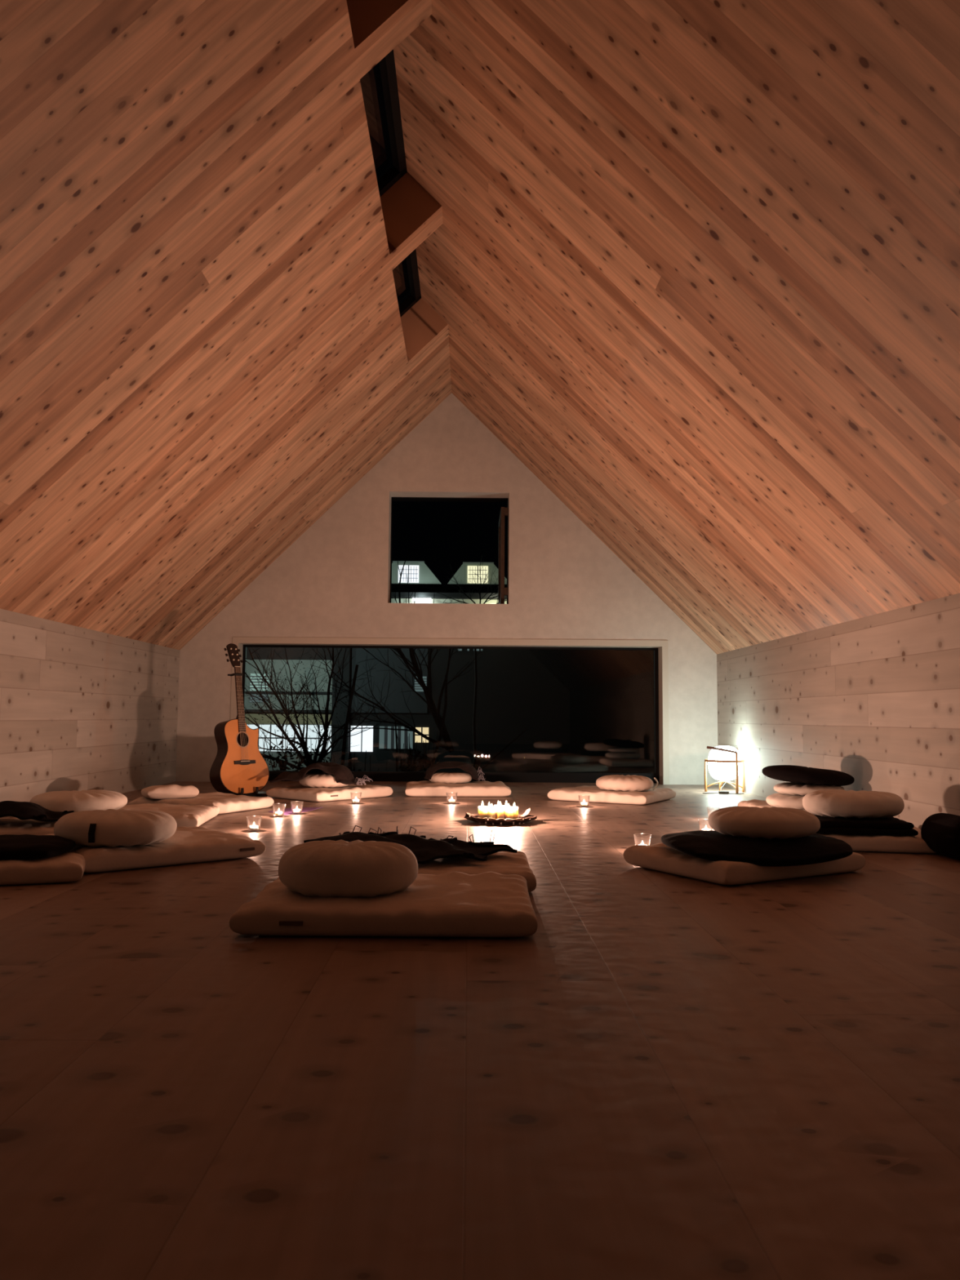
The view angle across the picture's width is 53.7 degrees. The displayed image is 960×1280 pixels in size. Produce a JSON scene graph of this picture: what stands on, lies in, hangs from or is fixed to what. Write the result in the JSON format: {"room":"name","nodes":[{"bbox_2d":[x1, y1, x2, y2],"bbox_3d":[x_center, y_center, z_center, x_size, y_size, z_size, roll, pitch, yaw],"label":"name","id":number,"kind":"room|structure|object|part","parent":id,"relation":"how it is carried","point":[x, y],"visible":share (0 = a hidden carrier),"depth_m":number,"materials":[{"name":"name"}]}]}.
{"room":"meditation room","nodes":[
{"label":"meditation room","id":0,"kind":"room"},
{"bbox_2d":[0,608,179,817],"bbox_3d":[-2.447,0.131,2.197,0.180,1.220,10.860,0,-5,-1],"label":"wall","id":1,"kind":"structure","parent":0,"point":[82,708],"depth_m":5.71,"materials":[{"name":"beige wood"}]},
{"bbox_2d":[175,392,718,785],"bbox_3d":[-0.247,-0.466,7.821,4.440,3.350,0.200,0,-5,-1],"label":"wall","id":2,"kind":"structure","parent":0,"point":[564,582],"depth_m":7.71,"materials":[{"name":"paint"}]},
{"bbox_2d":[390,497,508,604],"bbox_3d":[-0.260,-0.720,8.182,1.082,1.020,0.660,0,-5,-1],"label":"window","id":3,"kind":"structure","parent":2,"relation":"in","point":[502,591],"depth_m":7.98,"materials":[{"name":"black"}]},
{"bbox_3d":[0.185,-0.676,8.194,0.032,0.820,0.640,0,-5,-1],"label":"open sash","id":4,"kind":"part","parent":3,"relation":"part of","materials":[{"name":"brown wood"}]},
{"bbox_2d":[230,636,669,784],"bbox_3d":[-0.241,0.573,7.708,3.522,1.160,0.156,0,-5,-1],"label":"trim","id":5,"kind":"structure","parent":2,"relation":"attached to","point":[662,645],"depth_m":7.68,"materials":[{"name":"beige paint"}]},
{"bbox_2d":[241,644,659,782],"bbox_3d":[-0.242,0.606,7.807,3.424,1.108,0.045,0,-5,-1],"label":"window","id":6,"kind":"structure","parent":2,"relation":"in","point":[553,777],"depth_m":7.76,"materials":[{"name":"black"}]},
{"bbox_2d":[0,780,959,1279],"bbox_3d":[-0.192,0.812,2.230,4.940,0.200,11.180,0,-5,-1],"label":"floor","id":7,"kind":"structure","parent":0,"point":[672,1077],"depth_m":1.41,"materials":[{"name":"brown wood"}]},
{"bbox_2d":[0,817,56,835],"bbox_3d":[-1.884,0.818,4.135,0.623,0.071,0.522,2,-5,-19],"label":"floor mat","id":8,"kind":"object","parent":7,"relation":"on","point":[16,826],"visible":0.16,"depth_m":3.93,"materials":[{"name":"fabric"}]},
{"bbox_2d":[0,800,74,822],"bbox_3d":[-2.005,0.727,4.056,0.568,0.090,0.416,0,-5,-1],"label":"rumpled shawl","id":9,"kind":"object","parent":8,"relation":"on","point":[20,810],"visible":0.94,"depth_m":3.96,"materials":[{"name":"black fabric"}]},
{"bbox_2d":[0,850,84,885],"bbox_3d":[-1.632,0.732,3.101,0.652,0.079,0.471,2,-5,-18],"label":"floor mat","id":10,"kind":"object","parent":7,"relation":"on","point":[68,866],"visible":0.63,"depth_m":2.96,"materials":[{"name":"fabric"}]},
{"bbox_2d":[0,834,75,860],"bbox_3d":[-1.641,0.676,3.096,0.593,0.055,0.356,1,-5,-11],"label":"pad","id":11,"kind":"object","parent":10,"relation":"on","point":[12,846],"visible":0.98,"depth_m":3.04,"materials":[{"name":"black fabric"}]},
{"bbox_2d":[45,826,265,872],"bbox_3d":[-1.251,0.770,3.562,0.670,0.084,0.604,4,-6,-41],"label":"floor mat","id":12,"kind":"object","parent":7,"relation":"on","point":[192,844],"visible":0.64,"depth_m":3.36,"materials":[{"name":"fabric"}]},
{"bbox_2d":[53,808,177,847],"bbox_3d":[-1.299,0.666,3.376,0.414,0.118,0.379,0,-5,-1],"label":"cushion","id":13,"kind":"object","parent":12,"relation":"on","point":[109,828],"visible":0.92,"depth_m":3.25,"materials":[{"name":"fabric"}]},
{"bbox_2d":[118,803,219,826],"bbox_3d":[-1.661,0.857,4.646,0.656,0.080,0.603,1,-5,-6],"label":"floor mat","id":14,"kind":"object","parent":7,"relation":"on","point":[187,815],"visible":0.27,"depth_m":4.63,"materials":[{"name":"fabric"}]},
{"bbox_2d":[29,789,127,812],"bbox_3d":[-1.893,0.762,4.482,0.427,0.099,0.384,1,-5,-12],"label":"cushion","id":15,"kind":"object","parent":14,"relation":"on","point":[93,799],"visible":0.75,"depth_m":4.35,"materials":[{"name":"fabric"}]},
{"bbox_2d":[127,791,274,814],"bbox_3d":[-1.569,0.915,5.357,0.610,0.081,0.510,-2,-5,25],"label":"floor mat","id":16,"kind":"object","parent":7,"relation":"on","point":[226,802],"visible":0.57,"depth_m":5.22,"materials":[{"name":"fabric"}]},
{"bbox_2d":[141,784,199,799],"bbox_3d":[-1.728,0.841,5.289,0.286,0.078,0.208,3,-5,-29],"label":"cushion","id":17,"kind":"object","parent":16,"relation":"on","point":[171,791],"visible":1,"depth_m":5.21,"materials":[{"name":"fabric"}]},
{"bbox_2d":[235,786,267,796],"bbox_3d":[-1.569,0.989,6.187,0.256,0.066,0.357,-3,-6,36],"label":"guitar stand","id":18,"kind":"object","parent":7,"relation":"on","point":[255,793],"visible":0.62,"depth_m":6.18,"materials":[{"name":"black metal"}]},
{"bbox_2d":[209,643,269,794],"bbox_3d":[-1.588,0.518,6.242,0.206,0.999,0.406,-3,-6,36],"label":"acoustic guitar","id":19,"kind":"object","parent":18,"relation":"on","point":[238,762],"visible":0.99,"depth_m":6.17,"materials":[{"name":"brown wood"}]},
{"bbox_3d":[-1.595,0.981,6.121,0.189,0.061,0.022,-2,-5,31],"label":"yoke arm","id":20,"kind":"part","parent":18,"relation":"part of","materials":[{"name":"black metal"}]},
{"bbox_3d":[-1.514,0.990,6.231,0.189,0.061,0.022,-4,-6,41],"label":"yoke arm","id":21,"kind":"part","parent":18,"relation":"part of","materials":[{"name":"black metal"}]},
{"bbox_2d":[246,815,262,831],"bbox_3d":[-1.039,0.845,4.364,0.070,0.066,0.070,0,-5,-1],"label":"tealight","id":22,"kind":"object","parent":7,"relation":"on","point":[251,827],"visible":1,"depth_m":4.35,"materials":[{"name":"clear glass"}]},
{"bbox_2d":[249,825,257,829],"bbox_3d":[-1.039,0.862,4.362,0.039,0.015,0.039,0,-5,-1],"label":"candle","id":23,"kind":"object","parent":22,"relation":"on","point":[251,827],"depth_m":4.35,"materials":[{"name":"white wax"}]},
{"bbox_2d":[272,803,285,817],"bbox_3d":[-1.060,0.897,5.001,0.070,0.066,0.070,0,-5,-1],"label":"tealight","id":24,"kind":"object","parent":7,"relation":"on","point":[277,813],"visible":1,"depth_m":4.99,"materials":[{"name":"white wax"}]},
{"bbox_2d":[275,811,282,815],"bbox_3d":[-1.060,0.913,5.000,0.039,0.015,0.039,0,-5,-1],"label":"candle","id":25,"kind":"object","parent":24,"relation":"on","point":[277,813],"depth_m":4.98,"materials":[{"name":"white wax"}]},
{"bbox_2d":[268,807,321,815],"bbox_3d":[-1.044,0.954,5.313,0.186,0.002,0.476,-1,-5,18],"label":"leaflet","id":26,"kind":"object","parent":7,"relation":"on","point":[287,811],"visible":0.82,"depth_m":5.32,"materials":[{"name":"purple paper"}]},
{"bbox_2d":[290,800,303,813],"bbox_3d":[-0.992,0.909,5.142,0.070,0.066,0.070,0,-5,-1],"label":"tealight","id":27,"kind":"object","parent":7,"relation":"on","point":[292,810],"visible":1,"depth_m":5.13,"materials":[{"name":"clear glass"}]},
{"bbox_2d":[293,808,300,812],"bbox_3d":[-0.992,0.925,5.140,0.039,0.015,0.039,0,-5,-1],"label":"candle","id":28,"kind":"object","parent":27,"relation":"on","point":[294,810],"depth_m":5.13,"materials":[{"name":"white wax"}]},
{"bbox_2d":[266,784,392,801],"bbox_3d":[-0.978,0.989,6.203,0.522,0.078,0.635,-4,-6,41],"label":"floor mat","id":29,"kind":"object","parent":7,"relation":"on","point":[300,792],"visible":0.85,"depth_m":6.02,"materials":[{"name":"fabric"}]},
{"bbox_2d":[298,773,348,787],"bbox_3d":[-1.001,0.908,6.155,0.340,0.090,0.302,1,-5,-6],"label":"cushion","id":30,"kind":"object","parent":29,"relation":"on","point":[312,780],"visible":0.73,"depth_m":6.03,"materials":[{"name":"fabric"}]},
{"bbox_2d":[269,762,373,785],"bbox_3d":[-1.036,0.865,6.163,0.649,0.141,0.373,0,-5,-1],"label":"draped shawl","id":31,"kind":"object","parent":30,"relation":"on","point":[343,775],"visible":0.97,"depth_m":6.06,"materials":[{"name":"grey fabric"}]},
{"bbox_2d":[350,792,361,804],"bbox_3d":[-0.754,0.962,5.772,0.070,0.066,0.070,0,-5,-1],"label":"tealight","id":32,"kind":"object","parent":7,"relation":"on","point":[353,800],"visible":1,"depth_m":5.76,"materials":[{"name":"clear glass"}]},
{"bbox_2d":[352,799,359,802],"bbox_3d":[-0.754,0.978,5.771,0.039,0.015,0.039,0,-5,-1],"label":"candle","id":33,"kind":"object","parent":32,"relation":"on","point":[353,800],"depth_m":5.76,"materials":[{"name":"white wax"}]},
{"bbox_2d":[229,871,537,937],"bbox_3d":[-0.230,0.695,2.530,0.735,0.081,0.549,0,-5,0],"label":"floor mat","id":34,"kind":"object","parent":7,"relation":"on","point":[454,904],"visible":0.85,"depth_m":2.27,"materials":[{"name":"fabric"}]},
{"bbox_2d":[278,840,417,897],"bbox_3d":[-0.348,0.602,2.515,0.367,0.136,0.326,0,-5,-1],"label":"cushion","id":35,"kind":"object","parent":34,"relation":"on","point":[325,868],"visible":0.98,"depth_m":2.39,"materials":[{"name":"fabric"}]},
{"bbox_2d":[446,791,457,804],"bbox_3d":[-0.173,0.969,5.819,0.070,0.066,0.070,0,-5,-1],"label":"tealight","id":36,"kind":"object","parent":7,"relation":"on","point":[450,800],"visible":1,"depth_m":5.81,"materials":[{"name":"clear glass"}]},
{"bbox_2d":[404,780,511,796],"bbox_3d":[-0.161,1.020,6.545,0.701,0.082,0.546,1,-5,-4],"label":"floor mat","id":37,"kind":"object","parent":7,"relation":"on","point":[424,788],"visible":0.97,"depth_m":6.29,"materials":[{"name":"fabric"}]},
{"bbox_2d":[429,771,471,783],"bbox_3d":[-0.209,0.957,6.603,0.306,0.076,0.305,0,-5,-1],"label":"cushion","id":38,"kind":"object","parent":37,"relation":"on","point":[449,777],"visible":0.93,"depth_m":6.49,"materials":[{"name":"fabric"}]},
{"bbox_2d":[424,760,485,781],"bbox_3d":[-0.176,0.924,6.711,0.443,0.130,0.392,0,-5,-1],"label":"draped shawl","id":39,"kind":"object","parent":38,"relation":"on","point":[467,767],"visible":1,"depth_m":6.57,"materials":[{"name":"grey fabric"}]},
{"bbox_2d":[417,851,536,892],"bbox_3d":[-0.204,0.740,3.088,0.740,0.082,0.520,0,-5,-1],"label":"floor mat","id":40,"kind":"object","parent":7,"relation":"on","point":[506,863],"visible":0.32,"depth_m":2.96,"materials":[{"name":"fabric"}]},
{"bbox_2d":[303,825,517,863],"bbox_3d":[-0.236,0.671,3.134,0.716,0.069,0.496,0,-5,0],"label":"blanket","id":41,"kind":"object","parent":40,"relation":"on","point":[425,851],"visible":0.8,"depth_m":3.09,"materials":[{"name":"grey fabric"}]},
{"bbox_2d":[463,808,537,825],"bbox_3d":[0.103,0.889,4.801,0.369,0.065,0.322,0,-5,-1],"label":"tray","id":42,"kind":"object","parent":7,"relation":"on","point":[523,818],"visible":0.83,"depth_m":4.70,"materials":[{"name":"wood"}]},
{"bbox_2d":[478,805,486,818],"bbox_3d":[0.012,0.862,4.795,0.044,0.098,0.044,0,-5,-1],"label":"pillar candle","id":43,"kind":"object","parent":42,"relation":"on","point":[482,809],"visible":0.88,"depth_m":4.78,"materials":[{"name":"white wax"}]},
{"bbox_2d":[487,807,495,818],"bbox_3d":[0.059,0.866,4.777,0.042,0.087,0.042,0,-5,-1],"label":"pillar candle","id":44,"kind":"object","parent":42,"relation":"on","point":[491,811],"visible":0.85,"depth_m":4.76,"materials":[{"name":"white wax"}]},
{"bbox_3d":[0.102,0.902,4.800,0.368,0.033,0.321,0,-5,-1],"label":"plate","id":45,"kind":"part","parent":42,"relation":"part of","materials":[{"name":"wood"}]},
{"bbox_2d":[495,806,504,819],"bbox_3d":[0.102,0.863,4.786,0.046,0.096,0.046,0,-5,-1],"label":"pillar candle","id":46,"kind":"object","parent":42,"relation":"on","point":[500,811],"visible":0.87,"depth_m":4.77,"materials":[{"name":"white wax"}]},
{"bbox_2d":[504,807,512,819],"bbox_3d":[0.144,0.868,4.786,0.042,0.087,0.042,0,-5,-1],"label":"pillar candle","id":47,"kind":"object","parent":42,"relation":"on","point":[508,811],"visible":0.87,"depth_m":4.77,"materials":[{"name":"white wax"}]},
{"bbox_2d":[511,806,518,819],"bbox_3d":[0.174,0.869,4.814,0.040,0.090,0.040,0,-5,-1],"label":"pillar candle","id":48,"kind":"object","parent":42,"relation":"on","point":[515,809],"visible":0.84,"depth_m":4.80,"materials":[{"name":"white wax"}]},
{"bbox_2d":[577,795,590,807],"bbox_3d":[0.622,0.963,5.669,0.070,0.066,0.070,0,-5,-1],"label":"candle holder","id":49,"kind":"object","parent":7,"relation":"on","point":[582,803],"visible":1,"depth_m":5.66,"materials":[{"name":"clear glass"}]},
{"bbox_2d":[581,802,587,805],"bbox_3d":[0.622,0.979,5.667,0.039,0.015,0.039,0,-5,-1],"label":"candle","id":50,"kind":"object","parent":49,"relation":"on","point":[582,803],"depth_m":5.65,"materials":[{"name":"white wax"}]},
{"bbox_2d":[547,785,675,804],"bbox_3d":[0.863,0.998,6.165,0.663,0.080,0.579,-2,-5,30],"label":"floor mat","id":51,"kind":"object","parent":7,"relation":"on","point":[597,794],"visible":0.88,"depth_m":5.95,"materials":[{"name":"fabric"}]},
{"bbox_2d":[595,774,657,791],"bbox_3d":[0.930,0.915,6.078,0.361,0.095,0.345,-4,-6,43],"label":"cushion","id":52,"kind":"object","parent":51,"relation":"on","point":[611,782],"visible":1,"depth_m":5.95,"materials":[{"name":"fabric"}]},
{"bbox_2d":[633,833,651,844],"bbox_3d":[0.650,0.811,3.795,0.070,0.066,0.070,0,-5,-1],"label":"tealight","id":53,"kind":"object","parent":7,"relation":"on","point":[648,833],"visible":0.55,"depth_m":3.79,"materials":[{"name":"clear glass"}]},
{"bbox_2d":[697,819,712,830],"bbox_3d":[1.038,0.859,4.358,0.070,0.066,0.070,0,-5,-1],"label":"tealight","id":54,"kind":"object","parent":7,"relation":"on","point":[698,820],"visible":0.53,"depth_m":4.36,"materials":[{"name":"clear glass"}]},
{"bbox_2d":[702,746,744,794],"bbox_3d":[1.763,0.932,6.854,0.285,0.335,0.357,-1,-5,17],"label":"table lamp","id":55,"kind":"object","parent":7,"relation":"on","point":[724,762],"visible":1,"depth_m":6.80,"materials":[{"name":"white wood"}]},
{"bbox_3d":[1.645,0.988,6.917,0.020,0.233,0.018,-1,-5,22],"label":"post","id":56,"kind":"part","parent":55,"relation":"part of","materials":[{"name":"brown wood"}]},
{"bbox_3d":[1.701,1.055,6.789,0.288,0.076,0.056,4,-6,-40],"label":"cord","id":57,"kind":"part","parent":55,"relation":"part of","materials":[{"name":"grey plastic"}]},
{"bbox_2d":[718,791,728,794],"bbox_3d":[1.721,1.077,6.701,0.070,0.020,0.028,0,-5,5],"label":"switch","id":58,"kind":"object","parent":55,"relation":"attached to","point":[719,792],"depth_m":6.69,"materials":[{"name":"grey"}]},
{"bbox_3d":[1.776,0.894,6.892,0.234,0.250,0.234,0,-5,-1],"label":"glass globe","id":59,"kind":"part","parent":55,"relation":"part of"},
{"bbox_3d":[1.760,0.789,6.771,0.148,0.041,0.016,1,-5,-7],"label":"handle","id":60,"kind":"part","parent":55,"relation":"part of","materials":[{"name":"brown wood"}]},
{"bbox_3d":[1.831,0.947,6.766,0.018,0.292,0.020,2,-5,-23],"label":"post","id":61,"kind":"part","parent":55,"relation":"part of","materials":[{"name":"brown wood"}]},
{"bbox_3d":[1.908,0.987,6.880,0.020,0.233,0.018,-1,-5,22],"label":"post","id":62,"kind":"part","parent":55,"relation":"part of","materials":[{"name":"brown wood"}]},
{"bbox_2d":[623,843,865,884],"bbox_3d":[0.929,0.767,3.361,0.660,0.087,0.512,3,-5,-30],"label":"floor mat","id":63,"kind":"object","parent":7,"relation":"on","point":[661,857],"visible":0.48,"depth_m":3.16,"materials":[{"name":"fabric"}]},
{"bbox_2d":[661,830,853,866],"bbox_3d":[0.942,0.708,3.265,0.622,0.078,0.435,1,-5,-6],"label":"pad","id":64,"kind":"object","parent":63,"relation":"on","point":[710,845],"visible":0.76,"depth_m":3.11,"materials":[{"name":"black fabric"}]},
{"bbox_2d":[707,806,820,839],"bbox_3d":[0.987,0.632,3.300,0.373,0.100,0.328,0,-5,-1],"label":"cushion","id":65,"kind":"object","parent":64,"relation":"on","point":[753,822],"visible":1,"depth_m":3.18,"materials":[{"name":"fabric"}]},
{"bbox_2d":[737,799,808,812],"bbox_3d":[1.685,0.910,5.039,0.456,0.084,0.731,0,-5,2],"label":"floor mat","id":66,"kind":"object","parent":7,"relation":"on","point":[754,802],"visible":0.11,"depth_m":5.17,"materials":[{"name":"fabric"}]},
{"bbox_2d":[765,792,804,809],"bbox_3d":[1.681,0.830,4.899,0.396,0.076,0.358,0,-5,-1],"label":"cushion","id":67,"kind":"object","parent":66,"relation":"on","point":[778,799],"visible":0.43,"depth_m":4.79,"materials":[{"name":"fabric"}]},
{"bbox_2d":[773,782,844,795],"bbox_3d":[1.696,0.768,4.904,0.350,0.058,0.341,0,-5,-1],"label":"cushion","id":68,"kind":"object","parent":67,"relation":"on","point":[787,788],"visible":0.64,"depth_m":4.79,"materials":[{"name":"fabric"}]},
{"bbox_2d":[761,764,854,786],"bbox_3d":[1.693,0.699,4.900,0.444,0.104,0.362,-2,-5,22],"label":"cushion","id":69,"kind":"object","parent":68,"relation":"on","point":[789,773],"visible":1,"depth_m":4.77,"materials":[{"name":"black fabric"}]},
{"bbox_2d":[816,826,936,853],"bbox_3d":[1.539,0.832,4.055,0.719,0.078,0.522,0,-5,11],"label":"floor mat","id":70,"kind":"object","parent":7,"relation":"on","point":[858,842],"visible":0.26,"depth_m":3.79,"materials":[{"name":"fabric"}]},
{"bbox_2d":[813,813,918,835],"bbox_3d":[1.568,0.767,3.960,0.400,0.057,0.320,0,-5,8],"label":"folded blanket","id":71,"kind":"object","parent":70,"relation":"on","point":[894,826],"visible":0.67,"depth_m":3.82,"materials":[{"name":"black fabric"}]},
{"bbox_2d":[802,789,904,818],"bbox_3d":[1.574,0.691,4.007,0.411,0.105,0.307,0,-5,5],"label":"cushion","id":72,"kind":"object","parent":71,"relation":"on","point":[860,804],"visible":1,"depth_m":3.89,"materials":[{"name":"fabric"}]},
{"bbox_2d":[920,813,959,859],"bbox_3d":[1.837,0.760,3.671,0.164,0.164,0.304,0,-5,-1],"label":"cushion","id":73,"kind":"object","parent":7,"relation":"on","point":[940,832],"visible":1,"depth_m":3.63,"materials":[{"name":"black fabric"}]},
{"bbox_2d":[0,0,959,653],"bbox_3d":[-0.242,-1.516,2.367,4.856,2.573,10.880,0,-5,-1],"label":"ceiling","id":74,"kind":"structure","parent":0,"point":[693,264],"depth_m":3.77,"materials":[{"name":"brown wood"}]},
{"bbox_2d":[346,0,431,79],"bbox_3d":[-0.426,-2.372,3.531,0.488,0.488,0.165,0,-5,-1],"label":"ceiling beam","id":75,"kind":"structure","parent":74,"relation":"attached to","point":[378,27],"depth_m":3.47,"materials":[{"name":"brown wood"}]},
{"bbox_2d":[377,48,407,197],"bbox_3d":[-0.533,-2.410,4.300,0.319,0.317,1.365,0,-5,-1],"label":"window","id":76,"kind":"structure","parent":74,"relation":"attached to","point":[387,64],"depth_m":4.56,"materials":[{"name":"black"}]},
{"bbox_2d":[398,248,421,317],"bbox_3d":[-0.552,-2.287,5.817,0.319,0.317,1.330,0,-5,-1],"label":"window","id":77,"kind":"structure","parent":74,"relation":"attached to","point":[415,296],"depth_m":6.26,"materials":[{"name":"black"}]},
{"bbox_2d":[380,172,443,269],"bbox_3d":[-0.445,-2.248,5.061,0.488,0.488,0.175,0,-5,-1],"label":"ceiling beam","id":78,"kind":"structure","parent":74,"relation":"attached to","point":[411,214],"depth_m":4.98,"materials":[{"name":"brown wood"}]},
{"bbox_2d":[716,593,959,829],"bbox_3d":[2.073,0.167,2.249,0.180,1.220,10.860,0,-5,-1],"label":"wall","id":79,"kind":"structure","parent":0,"point":[874,700],"depth_m":4.83,"materials":[{"name":"beige wood"}]},
{"label":"outside","id":80,"kind":"structure","parent":0,"visible":0},
{"bbox_3d":[-0.760,9.639,59.160,120.000,0.200,100.500,0,-5,-1],"label":"ground","id":81,"kind":"structure","parent":80,"visible":0},
{"bbox_2d":[261,727,336,770],"bbox_3d":[-3.251,3.358,15.031,2.262,5.165,1.964,0,-5,-1],"label":"shrub","id":82,"kind":"object","parent":81,"relation":"on","point":[306,755],"visible":0.08,"depth_m":15.06,"materials":[{"name":"black plant"}]},
{"bbox_2d":[244,647,386,770],"bbox_3d":[-3.560,2.743,16.442,3.927,6.610,2.161,0,-5,-1],"label":"tree","id":83,"kind":"object","parent":81,"relation":"on","point":[325,735],"visible":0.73,"depth_m":16.81,"materials":[{"name":"black plant"}]},
{"bbox_2d":[328,664,387,771],"bbox_3d":[-1.886,2.999,11.864,2.235,5.391,2.084,-4,-6,42],"label":"shrub","id":84,"kind":"object","parent":81,"relation":"on","point":[344,737],"visible":0.02,"depth_m":11.98,"materials":[{"name":"black plant"}]},
{"bbox_2d":[308,549,483,770],"bbox_3d":[-1.349,2.251,14.408,2.803,7.309,2.340,0,-5,-1],"label":"tree","id":85,"kind":"object","parent":81,"relation":"on","point":[435,713],"visible":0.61,"depth_m":14.77,"materials":[{"name":"black plant"}]},
{"bbox_2d":[244,560,654,773],"bbox_3d":[-2.767,2.664,64.567,28.000,14.550,10.800,0,-5,-1],"label":"house","id":86,"kind":"structure","parent":81,"relation":"on","point":[592,711],"depth_m":59.99,"materials":[{"name":"black"}]},
{"bbox_3d":[-5.714,2.526,60.027,4.800,4.150,0.200,0,-5,-1],"label":"panel","id":87,"kind":"part","parent":86,"relation":"part of","materials":[{"name":"grey"}]},
{"bbox_3d":[-2.677,-2.259,60.151,28.000,0.150,0.400,0,-5,-1],"label":"cornice","id":88,"kind":"part","parent":86,"relation":"part of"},
{"bbox_2d":[394,674,527,772],"bbox_3d":[-0.941,3.195,13.979,2.866,5.351,1.804,2,-5,-15],"label":"shrub","id":89,"kind":"object","parent":81,"relation":"on","point":[423,759],"visible":0.09,"depth_m":13.67,"materials":[{"name":"black plant"}]},
{"bbox_2d":[431,559,506,762],"bbox_3d":[0.002,2.133,53.953,5.614,13.947,2.613,0,-5,-1],"label":"tree","id":90,"kind":"object","parent":81,"relation":"on","point":[486,576],"visible":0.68,"depth_m":53.78,"materials":[{"name":"black plant"}]}
]}

